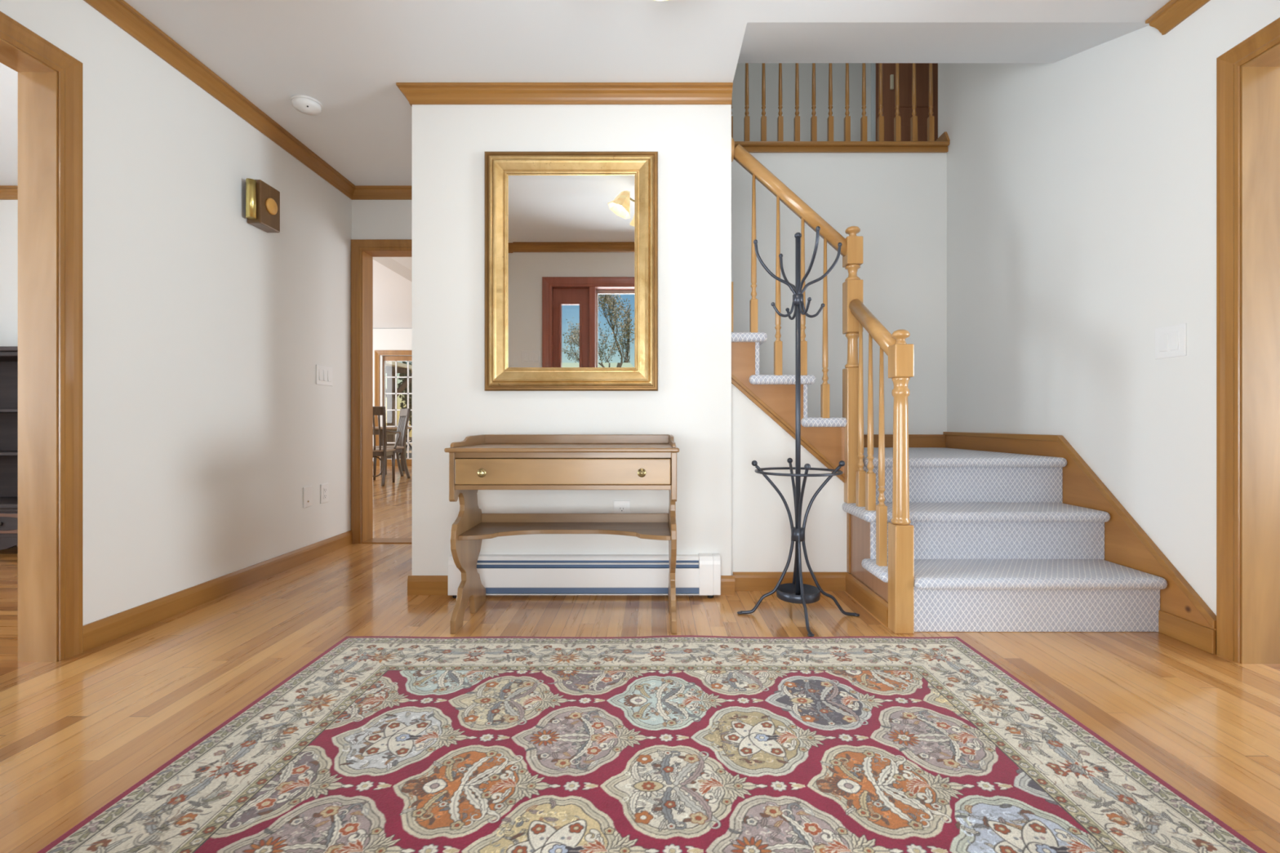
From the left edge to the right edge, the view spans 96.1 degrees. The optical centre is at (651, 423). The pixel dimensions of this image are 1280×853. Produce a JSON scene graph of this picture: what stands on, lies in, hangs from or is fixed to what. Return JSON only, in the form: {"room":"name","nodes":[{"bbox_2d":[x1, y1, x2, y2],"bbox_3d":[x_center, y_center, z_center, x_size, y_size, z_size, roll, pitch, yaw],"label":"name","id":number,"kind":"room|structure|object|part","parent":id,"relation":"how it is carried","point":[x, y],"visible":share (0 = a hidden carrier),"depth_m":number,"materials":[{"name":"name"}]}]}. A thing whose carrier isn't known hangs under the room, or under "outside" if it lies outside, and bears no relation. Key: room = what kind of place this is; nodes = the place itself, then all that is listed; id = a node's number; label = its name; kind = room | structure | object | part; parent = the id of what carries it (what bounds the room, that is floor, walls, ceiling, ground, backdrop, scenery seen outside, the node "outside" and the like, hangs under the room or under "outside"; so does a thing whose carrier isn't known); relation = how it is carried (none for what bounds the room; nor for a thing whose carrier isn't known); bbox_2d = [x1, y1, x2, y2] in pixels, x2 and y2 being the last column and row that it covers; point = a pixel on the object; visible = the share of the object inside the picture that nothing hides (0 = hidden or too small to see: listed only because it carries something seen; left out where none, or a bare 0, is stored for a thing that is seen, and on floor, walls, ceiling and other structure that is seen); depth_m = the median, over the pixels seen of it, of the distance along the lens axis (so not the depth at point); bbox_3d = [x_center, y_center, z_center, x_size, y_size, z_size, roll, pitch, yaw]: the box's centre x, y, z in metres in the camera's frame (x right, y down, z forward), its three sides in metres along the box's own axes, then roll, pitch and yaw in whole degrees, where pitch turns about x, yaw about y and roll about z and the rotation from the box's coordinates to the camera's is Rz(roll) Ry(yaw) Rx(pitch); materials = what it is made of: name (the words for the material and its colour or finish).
{"room":"entrance hall","nodes":[
{"label":"entrance hall","id":0,"kind":"room"},
{"bbox_2d":[0,0,351,625],"bbox_3d":[-2.058,-0.381,2.005,0.117,2.361,3.650,0,0,0],"label":"wall","id":1,"kind":"structure","parent":0,"point":[207,420],"depth_m":2.48,"materials":[{"name":"white paint"}]},
{"bbox_2d":[0,37,57,662],"bbox_3d":[-2.058,-0.198,1.393,0.129,1.995,1.105,0,0,0],"label":"trim","id":2,"kind":"structure","parent":1,"relation":"attached to","point":[37,81],"depth_m":1.93,"materials":[{"name":"brown wood"}]},
{"bbox_2d":[0,10,83,661],"bbox_3d":[-1.990,-0.228,1.393,0.019,2.055,1.225,0,0,0],"label":"trim","id":3,"kind":"structure","parent":1,"relation":"attached to","point":[69,70],"depth_m":1.96,"materials":[{"name":"brown wood"}]},
{"bbox_2d":[83,530,352,652],"bbox_3d":[-1.992,0.756,2.916,0.015,0.088,1.829,0,0,0],"label":"baseboard","id":4,"kind":"structure","parent":1,"relation":"attached to","point":[100,632],"depth_m":2.52,"materials":[{"name":"brown wood"}]},
{"bbox_2d":[83,0,355,199],"bbox_3d":[-1.974,-1.524,2.080,0.051,0.073,3.500,0,0,0],"label":"trim","id":5,"kind":"structure","parent":1,"relation":"attached to","point":[119,12],"depth_m":2.57,"materials":[{"name":"brown wood"}]},
{"bbox_2d":[245,177,279,232],"bbox_3d":[-1.957,-1.095,2.889,0.084,0.216,0.198,0,0,0],"label":"door chime","id":6,"kind":"object","parent":1,"relation":"attached to","point":[262,200],"visible":1,"depth_m":2.86,"materials":[{"name":"brown wood"}]},
{"bbox_2d":[302,485,311,507],"bbox_3d":[-1.995,0.428,3.335,0.008,0.118,0.080,0,0,0],"label":"wall outlet","id":7,"kind":"object","parent":1,"relation":"attached to","point":[307,491],"visible":1,"depth_m":3.33,"materials":[{"name":"white plastic"}]},
{"bbox_2d":[315,364,332,386],"bbox_3d":[-1.994,-0.290,3.507,0.011,0.118,0.172,0,0,0],"label":"light switch","id":8,"kind":"object","parent":1,"relation":"attached to","point":[323,373],"visible":1,"depth_m":3.49,"materials":[{"name":"white plastic"}]},
{"bbox_2d":[320,483,328,503],"bbox_3d":[-1.996,0.428,3.508,0.008,0.116,0.080,0,0,0],"label":"wall outlet","id":9,"kind":"object","parent":1,"relation":"attached to","point":[324,487],"visible":1,"depth_m":3.50,"materials":[{"name":"white plastic"}]},
{"bbox_2d":[323,487,326,498],"bbox_3d":[-1.994,0.428,3.508,0.004,0.068,0.033,0,0,0],"label":"receptacle","id":10,"kind":"object","parent":9,"relation":"attached to","point":[324,488],"depth_m":3.50,"materials":[{"name":"white plastic"}]},
{"bbox_2d":[373,259,412,328],"bbox_3d":[-3.000,-2.648,7.297,8.000,1.776,6.934,0,0,0],"label":"vault","id":11,"kind":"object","parent":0,"point":[392,292],"depth_m":9.55,"materials":[{"name":"white paint"}]},
{"bbox_2d":[373,328,412,466],"bbox_3d":[-3.000,-1.800,7.340,8.000,5.200,7.020,0,0,0],"label":"wall","id":12,"kind":"structure","parent":0,"point":[384,339],"depth_m":10.70,"materials":[{"name":"white paint"}]},
{"bbox_2d":[373,350,412,466],"bbox_3d":[-3.237,-0.277,10.760,3.861,2.154,0.160,0,0,0],"label":"door","id":13,"kind":"structure","parent":12,"relation":"in","point":[377,353],"depth_m":10.74,"materials":[{"name":"brown wood"}]},
{"bbox_2d":[383,360,412,459],"bbox_3d":[-4.558,-0.244,10.758,0.920,1.864,0.025,0,0,0],"label":"grille","id":14,"kind":"object","parent":13,"relation":"attached to","point":[384,376],"depth_m":10.75,"materials":[{"name":"white wood"}]},
{"bbox_2d":[373,257,412,281],"bbox_3d":[-2.817,-2.264,8.714,3.646,0.989,3.907,0,0,0],"label":"ceiling","id":15,"kind":"structure","parent":0,"point":[402,266],"depth_m":8.39,"materials":[{"name":"grey paint"}]},
{"bbox_2d":[0,152,946,434],"bbox_3d":[-2.067,-0.500,3.895,8.265,2.600,0.130,0,0,0],"label":"wall","id":16,"kind":"structure","parent":0,"point":[897,202],"depth_m":3.83,"materials":[{"name":"white paint"}]},
{"bbox_2d":[0,185,17,199],"bbox_3d":[-4.159,-1.524,3.804,4.083,0.073,0.051,0,0,0],"label":"trim","id":17,"kind":"structure","parent":16,"relation":"attached to","point":[6,192],"depth_m":3.80,"materials":[{"name":"brown wood"}]},
{"bbox_2d":[351,239,412,543],"bbox_3d":[-1.528,-0.209,3.821,0.939,2.018,0.019,0,0,0],"label":"trim","id":18,"kind":"structure","parent":16,"relation":"attached to","point":[357,245],"depth_m":3.82,"materials":[{"name":"brown wood"}]},
{"bbox_2d":[351,185,412,199],"bbox_3d":[-1.560,-1.524,3.804,0.879,0.073,0.051,0,0,0],"label":"trim","id":19,"kind":"structure","parent":16,"relation":"attached to","point":[361,192],"depth_m":3.80,"materials":[{"name":"brown wood"}]},
{"bbox_2d":[361,249,412,543],"bbox_3d":[-1.528,-0.183,3.895,0.835,1.966,0.142,0,0,0],"label":"trim","id":20,"kind":"structure","parent":16,"relation":"attached to","point":[367,255],"depth_m":3.88,"materials":[{"name":"brown wood"}]},
{"bbox_2d":[0,0,1170,185],"bbox_3d":[0.000,-1.621,1.865,12.400,0.120,4.130,0,0,0],"label":"ceiling","id":21,"kind":"structure","parent":0,"point":[349,56],"depth_m":2.37,"materials":[{"name":"white paint"}]},
{"bbox_2d":[290,94,323,115],"bbox_3d":[-1.680,-1.538,2.800,0.136,0.046,0.136,0,0,0],"label":"smoke detector","id":22,"kind":"object","parent":21,"relation":"attached to","point":[305,104],"visible":1,"depth_m":2.77,"materials":[{"name":"white plastic"}]},
{"bbox_2d":[0,466,1279,852],"bbox_3d":[-0.400,0.850,5.275,13.200,0.100,10.950,0,0,0],"label":"floor","id":23,"kind":"structure","parent":0,"point":[77,732],"depth_m":1.86,"materials":[{"name":"brown wood"}]},
{"bbox_2d":[0,346,17,550],"bbox_3d":[-4.205,0.169,3.614,1.150,1.262,0.372,0,0,0],"label":"bookcase","id":24,"kind":"object","parent":23,"relation":"on","point":[8,354],"visible":0.16,"depth_m":3.79,"materials":[{"name":"brown wood"}]},
{"bbox_3d":[-4.205,0.189,3.649,1.030,0.018,0.278,0,0,0],"label":"shelf","id":25,"kind":"part","parent":24,"relation":"part of","materials":[{"name":"brown wood"}]},
{"bbox_3d":[-4.205,-0.076,3.649,1.030,0.018,0.278,0,0,0],"label":"shelf","id":26,"kind":"part","parent":24,"relation":"part of","materials":[{"name":"brown wood"}]},
{"bbox_3d":[-3.930,0.605,3.465,0.500,0.120,0.014,0,0,0],"label":"drawer","id":27,"kind":"part","parent":24,"relation":"part of","materials":[{"name":"brown wood"}]},
{"bbox_3d":[-3.930,0.605,3.457,0.440,0.084,0.005,0,0,0],"label":"carved panel","id":28,"kind":"part","parent":24,"relation":"part of","materials":[{"name":"brown wood"}]},
{"bbox_3d":[-4.205,-0.433,3.630,1.150,0.057,0.340,0,0,0],"label":"cornice","id":29,"kind":"part","parent":24,"relation":"part of","materials":[{"name":"brown wood"}]},
{"bbox_2d":[373,406,400,486],"bbox_3d":[-3.626,0.297,7.496,0.546,1.016,0.532,0,0,-9],"label":"armchair","id":30,"kind":"object","parent":23,"relation":"on","point":[377,411],"visible":0.49,"depth_m":7.34,"materials":[{"name":"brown wood"}]},
{"bbox_3d":[-3.592,-0.155,7.268,0.420,0.112,0.045,0,0,-9],"label":"rail","id":31,"kind":"part","parent":30,"relation":"part of","materials":[{"name":"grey wood"}]},
{"bbox_3d":[-3.408,0.301,7.319,0.052,1.009,0.117,0,0,-9],"label":"leg","id":32,"kind":"part","parent":30,"relation":"part of","materials":[{"name":"grey wood"}]},
{"bbox_3d":[-3.631,0.350,7.525,0.420,0.030,0.410,0,0,-9],"label":"seat","id":33,"kind":"part","parent":30,"relation":"part of","materials":[{"name":"brown wood"}]},
{"bbox_3d":[-3.474,0.590,7.726,0.044,0.421,0.046,0,0,-31],"label":"leg","id":34,"kind":"part","parent":30,"relation":"part of","materials":[{"name":"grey wood"}]},
{"bbox_3d":[-3.400,0.217,7.564,0.065,0.260,0.466,0,0,-5],"label":"arm","id":35,"kind":"part","parent":30,"relation":"part of","materials":[{"name":"grey wood"}]},
{"bbox_2d":[362,537,412,543],"bbox_3d":[-1.528,0.797,3.895,0.795,0.006,0.150,0,0,0],"label":"threshold","id":36,"kind":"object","parent":23,"relation":"on","point":[374,540],"depth_m":3.88,"materials":[{"name":"brown wood"}]},
{"bbox_2d":[373,408,410,480],"bbox_3d":[-3.808,0.297,8.324,0.501,1.016,0.432,0,0,-37],"label":"dining chair","id":37,"kind":"object","parent":23,"relation":"on","point":[404,415],"visible":0.76,"depth_m":8.30,"materials":[{"name":"grey wood"}]},
{"bbox_3d":[-3.872,0.590,8.044,0.046,0.421,0.044,0,0,-15],"label":"leg","id":38,"kind":"part","parent":37,"relation":"part of","materials":[{"name":"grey wood"}]},
{"bbox_3d":[-3.844,0.350,8.297,0.410,0.030,0.420,0,0,-37],"label":"seat","id":39,"kind":"part","parent":37,"relation":"part of","materials":[{"name":"brown wood"}]},
{"bbox_3d":[-3.770,0.301,8.592,0.117,1.009,0.052,0,0,-37],"label":"leg","id":40,"kind":"part","parent":37,"relation":"part of","materials":[{"name":"grey wood"}]},
{"bbox_3d":[-3.637,-0.155,8.454,0.045,0.112,0.420,0,0,-37],"label":"rail","id":41,"kind":"part","parent":37,"relation":"part of","materials":[{"name":"grey wood"}]},
{"bbox_3d":[-3.540,0.301,8.289,0.117,1.009,0.052,0,0,-37],"label":"leg","id":42,"kind":"part","parent":37,"relation":"part of","materials":[{"name":"grey wood"}]},
{"bbox_2d":[374,426,412,475],"bbox_3d":[-4.625,0.431,9.250,1.350,0.738,1.000,0,0,0],"label":"dining table","id":43,"kind":"object","parent":23,"relation":"on","point":[391,428],"visible":0.18,"depth_m":8.92,"materials":[{"name":"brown wood"}]},
{"bbox_3d":[-4.150,0.490,8.900,0.070,0.620,0.070,0,0,0],"label":"leg","id":44,"kind":"part","parent":43,"relation":"part of","materials":[{"name":"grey wood"}]},
{"bbox_3d":[-4.150,0.490,9.600,0.070,0.620,0.070,0,0,0],"label":"leg","id":45,"kind":"part","parent":43,"relation":"part of","materials":[{"name":"grey wood"}]},
{"bbox_2d":[444,434,679,634],"bbox_3d":[-0.337,0.426,2.376,0.882,0.748,0.473,0,0,0],"label":"console table","id":46,"kind":"object","parent":23,"relation":"on","point":[484,461],"visible":1,"depth_m":2.21,"materials":[{"name":"brown wood"}]},
{"bbox_3d":[-0.754,0.455,2.382,0.021,0.690,0.435,0,0,0],"label":"panel","id":47,"kind":"part","parent":46,"relation":"part of","materials":[{"name":"brown wood"}]},
{"bbox_3d":[-0.639,0.187,2.150,0.033,0.033,0.021,0,0,0],"label":"knob","id":48,"kind":"part","parent":46,"relation":"part of","materials":[{"name":"gold metal"}]},
{"bbox_3d":[-0.335,0.183,2.171,0.812,0.097,0.022,0,0,0],"label":"drawer","id":49,"kind":"part","parent":46,"relation":"part of","materials":[{"name":"brown wood"}]},
{"bbox_2d":[457,522,671,540],"bbox_3d":[-0.336,0.442,2.360,0.817,0.018,0.310,0,0,0],"label":"shelf","id":50,"kind":"object","parent":46,"relation":"attached to","point":[475,531],"depth_m":2.34,"materials":[{"name":"brown wood"}]},
{"bbox_3d":[-0.038,0.187,2.150,0.033,0.033,0.021,0,0,0],"label":"knob","id":51,"kind":"part","parent":46,"relation":"part of","materials":[{"name":"gold metal"}]},
{"bbox_3d":[0.084,0.455,2.382,0.021,0.690,0.435,0,0,0],"label":"panel","id":52,"kind":"part","parent":46,"relation":"part of","materials":[{"name":"brown wood"}]},
{"bbox_2d":[448,553,720,598],"bbox_3d":[-0.308,0.704,2.652,1.244,0.192,0.066,0,0,0],"label":"baseboard heater","id":53,"kind":"object","parent":23,"relation":"on","point":[700,574],"visible":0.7,"depth_m":2.63,"materials":[{"name":"white metal"}]},
{"bbox_2d":[477,555,698,560],"bbox_3d":[-0.323,0.623,2.662,1.114,0.018,0.034,0,0,0],"label":"cover","id":54,"kind":"object","parent":53,"relation":"attached to","point":[481,557],"depth_m":2.65,"materials":[{"name":"white metal"}]},
{"bbox_3d":[-0.323,0.708,2.627,1.114,0.088,0.004,0,0,0],"label":"panel","id":55,"kind":"part","parent":53,"relation":"part of","materials":[{"name":"white metal"}]},
{"bbox_3d":[-0.313,0.698,2.682,1.174,0.168,0.006,0,0,0],"label":"plate","id":56,"kind":"part","parent":53,"relation":"part of","materials":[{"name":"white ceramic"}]},
{"bbox_2d":[36,635,1266,852],"bbox_3d":[0.000,0.792,1.317,2.268,0.013,1.633,0,0,0],"label":"area rug","id":57,"kind":"object","parent":23,"relation":"on","point":[673,744],"visible":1,"depth_m":1.34,"materials":[{"name":"fabric"}]},
{"bbox_2d":[737,226,859,636],"bbox_3d":[0.609,0.003,2.396,0.365,1.592,0.365,0,0,-42],"label":"coat rack","id":58,"kind":"object","parent":23,"relation":"on","point":[797,592],"visible":1,"depth_m":2.39,"materials":[{"name":"metal"}]},
{"bbox_3d":[0.475,0.477,2.402,0.237,0.644,0.026,0,0,3],"label":"leg","id":59,"kind":"part","parent":58,"relation":"part of","materials":[{"name":"metal"}]},
{"bbox_3d":[0.615,0.477,2.530,0.026,0.644,0.237,0,0,3],"label":"leg","id":60,"kind":"part","parent":58,"relation":"part of","materials":[{"name":"metal"}]},
{"bbox_2d":[776,582,820,604],"bbox_3d":[0.609,0.710,2.396,0.180,0.037,0.180,0,0,0],"label":"drip tray","id":61,"kind":"object","parent":58,"relation":"on","point":[791,593],"depth_m":2.39,"materials":[{"name":"metal"}]},
{"bbox_3d":[0.603,0.477,2.262,0.026,0.644,0.237,0,0,3],"label":"leg","id":62,"kind":"part","parent":58,"relation":"part of","materials":[{"name":"metal"}]},
{"bbox_3d":[0.743,0.477,2.390,0.237,0.644,0.026,0,0,3],"label":"leg","id":63,"kind":"part","parent":58,"relation":"part of","materials":[{"name":"metal"}]},
{"bbox_2d":[731,137,1216,654],"bbox_3d":[0.637,-0.278,2.917,2.655,2.156,1.865,0,0,0],"label":"staircase","id":64,"kind":"structure","parent":23,"relation":"on","point":[957,531],"depth_m":2.47,"materials":[{"name":"carpet"}]},
{"bbox_3d":[0.646,0.023,2.740,0.548,0.528,0.014,0,0,0],"label":"stringer moulding","id":65,"kind":"part","parent":64,"relation":"part of","materials":[{"name":"brown wood"}]},
{"bbox_3d":[0.671,-1.057,2.738,0.589,0.536,0.054,0,0,0],"label":"handrail","id":66,"kind":"part","parent":64,"relation":"part of","materials":[{"name":"brown wood"}]},
{"bbox_3d":[0.956,-0.251,2.737,0.075,1.257,0.075,0,0,0],"label":"newel post","id":67,"kind":"part","parent":64,"relation":"part of","materials":[{"name":"brown wood"}]},
{"bbox_3d":[0.946,0.613,2.500,0.012,0.374,0.500,0,0,0],"label":"panel","id":68,"kind":"part","parent":64,"relation":"part of","materials":[{"name":"brown wood"}]},
{"bbox_3d":[0.950,-0.411,2.458,0.054,0.332,0.494,0,0,0],"label":"handrail","id":69,"kind":"part","parent":64,"relation":"part of","materials":[{"name":"brown wood"}]},
{"bbox_3d":[0.958,0.250,2.213,0.072,1.100,0.072,0,0,0],"label":"newel post","id":70,"kind":"part","parent":64,"relation":"part of","materials":[{"name":"brown wood"}]},
{"bbox_3d":[1.448,0.129,3.818,0.997,0.106,0.024,0,0,0],"label":"landing baseboard","id":71,"kind":"part","parent":64,"relation":"part of","materials":[{"name":"brown wood"}]},
{"bbox_2d":[412,62,871,575],"bbox_3d":[1.250,-1.700,3.868,6.700,5.000,2.364,0,0,0],"label":"wall","id":72,"kind":"structure","parent":0,"point":[691,403],"depth_m":2.69,"materials":[{"name":"white paint"}]},
{"bbox_2d":[407,575,448,595],"bbox_3d":[-1.036,0.756,2.679,0.201,0.088,0.015,0,0,0],"label":"baseboard","id":73,"kind":"structure","parent":72,"relation":"attached to","point":[416,584],"depth_m":2.67,"materials":[{"name":"brown wood"}]},
{"bbox_2d":[395,82,733,104],"bbox_3d":[-0.401,-1.524,2.660,1.543,0.073,0.051,0,0,0],"label":"trim","id":74,"kind":"structure","parent":72,"relation":"attached to","point":[416,93],"depth_m":2.66,"materials":[{"name":"brown wood"}]},
{"bbox_2d":[484,151,657,391],"bbox_3d":[-0.373,-0.704,2.663,0.803,1.108,0.043,0,0,0],"label":"wall mirror","id":75,"kind":"object","parent":72,"relation":"attached to","point":[571,237],"visible":1,"depth_m":2.67,"materials":[{"name":"gold metal"}]},
{"bbox_2d":[508,175,634,367],"bbox_3d":[-0.373,-0.704,2.669,0.591,0.896,0.001,0,0,0],"label":"mirror glass","id":76,"kind":"object","parent":75,"relation":"attached to","point":[571,237],"depth_m":2.67,"materials":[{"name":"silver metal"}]},
{"bbox_2d":[613,500,630,513],"bbox_3d":[-0.140,0.418,2.682,0.078,0.112,0.008,0,0,0],"label":"wall outlet","id":77,"kind":"object","parent":72,"relation":"attached to","point":[620,506],"visible":0.59,"depth_m":2.68,"materials":[{"name":"white plastic"}]},
{"bbox_2d":[617,505,625,513],"bbox_3d":[-0.140,0.418,2.680,0.033,0.068,0.004,0,0,0],"label":"receptacle","id":78,"kind":"object","parent":77,"relation":"attached to","point":[621,508],"depth_m":2.68,"materials":[{"name":"white plastic"}]},
{"bbox_2d":[720,575,734,595],"bbox_3d":[0.352,0.756,2.679,0.068,0.088,0.015,0,0,0],"label":"baseboard","id":79,"kind":"structure","parent":72,"relation":"attached to","point":[727,582],"depth_m":2.67,"materials":[{"name":"brown wood"}]},
{"bbox_2d":[845,572,888,626],"bbox_3d":[0.929,0.756,2.502,0.015,0.088,0.495,0,0,0],"label":"baseboard","id":80,"kind":"structure","parent":72,"relation":"attached to","point":[877,606],"depth_m":2.46,"materials":[{"name":"brown wood"}]},
{"bbox_2d":[871,62,875,141],"bbox_3d":[1.901,-2.905,4.938,0.033,2.100,0.025,0,0,0],"label":"trim","id":81,"kind":"structure","parent":72,"relation":"attached to","point":[873,64],"depth_m":4.93,"materials":[{"name":"grey paint"}]},
{"bbox_2d":[875,62,937,141],"bbox_3d":[2.230,-2.907,4.955,0.628,2.104,0.060,0,0,0],"label":"door","id":82,"kind":"structure","parent":72,"relation":"in","point":[905,69],"depth_m":4.95,"materials":[{"name":"brown wood"}]},
{"bbox_3d":[2.230,-2.907,4.941,0.628,2.104,0.019,0,0,0],"label":"casing","id":83,"kind":"part","parent":82,"relation":"part of","materials":[{"name":"brown wood"}]},
{"bbox_3d":[2.060,-2.925,4.936,0.030,0.130,0.021,0,0,0],"label":"lock plate","id":84,"kind":"part","parent":82,"relation":"part of","materials":[{"name":"silver metal"}]},
{"bbox_3d":[2.255,-2.865,4.943,0.290,1.780,0.014,0,0,0],"label":"panel","id":85,"kind":"part","parent":82,"relation":"part of","materials":[{"name":"brown wood"}]},
{"bbox_2d":[731,383,847,575],"bbox_3d":[0.654,0.296,2.764,0.566,1.008,0.028,0,0,0],"label":"wall","id":86,"kind":"structure","parent":0,"point":[761,529],"depth_m":2.75,"materials":[{"name":"white paint"}]},
{"bbox_2d":[733,572,846,591],"bbox_3d":[0.662,0.756,2.743,0.550,0.088,0.015,0,0,0],"label":"baseboard","id":87,"kind":"structure","parent":86,"relation":"attached to","point":[744,581],"depth_m":2.73,"materials":[{"name":"brown wood"}]},
{"bbox_2d":[737,22,1149,62],"bbox_3d":[1.153,-2.881,2.528,1.664,2.639,0.576,0,0,0],"label":"ceiling","id":88,"kind":"structure","parent":0,"point":[762,42],"depth_m":2.45,"materials":[{"name":"white paint"}]},
{"bbox_2d":[937,0,1279,615],"bbox_3d":[2.023,-1.700,2.065,0.117,5.000,3.770,0,0,0],"label":"wall","id":89,"kind":"structure","parent":0,"point":[1082,186],"depth_m":2.50,"materials":[{"name":"white paint"}]},
{"bbox_2d":[935,132,950,141],"bbox_3d":[1.957,-1.899,3.885,0.016,0.082,0.190,0,0,0],"label":"trim","id":90,"kind":"structure","parent":89,"relation":"attached to","point":[944,137],"depth_m":3.83,"materials":[{"name":"brown wood"}]},
{"bbox_2d":[1155,323,1186,359],"bbox_3d":[1.959,-0.308,2.176,0.011,0.120,0.128,0,0,0],"label":"light switch","id":91,"kind":"object","parent":89,"relation":"attached to","point":[1171,340],"visible":1,"depth_m":2.17,"materials":[{"name":"white plastic"}]},
{"bbox_2d":[1145,0,1210,35],"bbox_3d":[1.940,-1.524,1.280,0.051,0.073,1.901,0,0,0],"label":"trim","id":92,"kind":"structure","parent":89,"relation":"attached to","point":[1174,12],"depth_m":2.14,"materials":[{"name":"brown wood"}]},
{"bbox_2d":[1216,17,1279,663],"bbox_3d":[1.956,-0.230,1.384,0.019,2.060,1.202,0,0,0],"label":"trim","id":93,"kind":"structure","parent":89,"relation":"attached to","point":[1228,64],"depth_m":1.95,"materials":[{"name":"brown wood"}]},
{"bbox_2d":[1240,42,1279,664],"bbox_3d":[2.023,-0.202,1.384,0.129,2.003,1.088,0,0,0],"label":"trim","id":94,"kind":"structure","parent":89,"relation":"attached to","point":[1260,76],"depth_m":1.91,"materials":[{"name":"brown wood"}]},
{"bbox_3d":[1.250,-1.750,4.475,6.500,0.201,1.250,0,0,0],"label":"floor","id":95,"kind":"structure","parent":0,"visible":0},
{"bbox_2d":[731,62,950,152],"bbox_3d":[0.878,-2.255,3.868,2.214,0.911,0.165,0,0,0],"label":"balcony railing","id":96,"kind":"object","parent":95,"relation":"on","point":[897,145],"visible":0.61,"depth_m":3.87,"materials":[{"name":"brown wood"}]},
{"label":"outside","id":97,"kind":"structure","parent":0,"visible":0},
{"bbox_2d":[399,440,412,458],"bbox_3d":[-5.000,0.955,20.425,18.000,0.190,19.150,0,0,0],"label":"floor","id":98,"kind":"structure","parent":97,"point":[410,448],"depth_m":16.73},
{"bbox_2d":[386,361,412,458],"bbox_3d":[-7.385,-0.480,12.600,4.230,2.680,2.000,0,0,0],"label":"pergola","id":99,"kind":"object","parent":98,"relation":"on","point":[390,366],"visible":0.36,"depth_m":12.90,"materials":[{"name":"white wood"}]},
{"bbox_3d":[-5.868,-0.245,12.975,0.150,2.210,0.150,0,0,0],"label":"post","id":100,"kind":"part","parent":99,"relation":"part of","materials":[{"name":"white wood"}]},
{"bbox_2d":[396,361,412,425],"bbox_3d":[-7.601,-1.288,20.994,3.287,4.306,1.688,0,0,0],"label":"leafy tree","id":101,"kind":"object","parent":98,"relation":"on","point":[405,399],"visible":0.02,"depth_m":20.71,"materials":[{"name":"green plant"}]},
{"bbox_2d":[399,423,412,455],"bbox_3d":[-6.040,0.397,14.250,0.779,0.912,0.544,0,0,0],"label":"patio chair","id":102,"kind":"object","parent":98,"relation":"on","point":[410,438],"visible":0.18,"depth_m":14.00,"materials":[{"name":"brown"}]}
]}

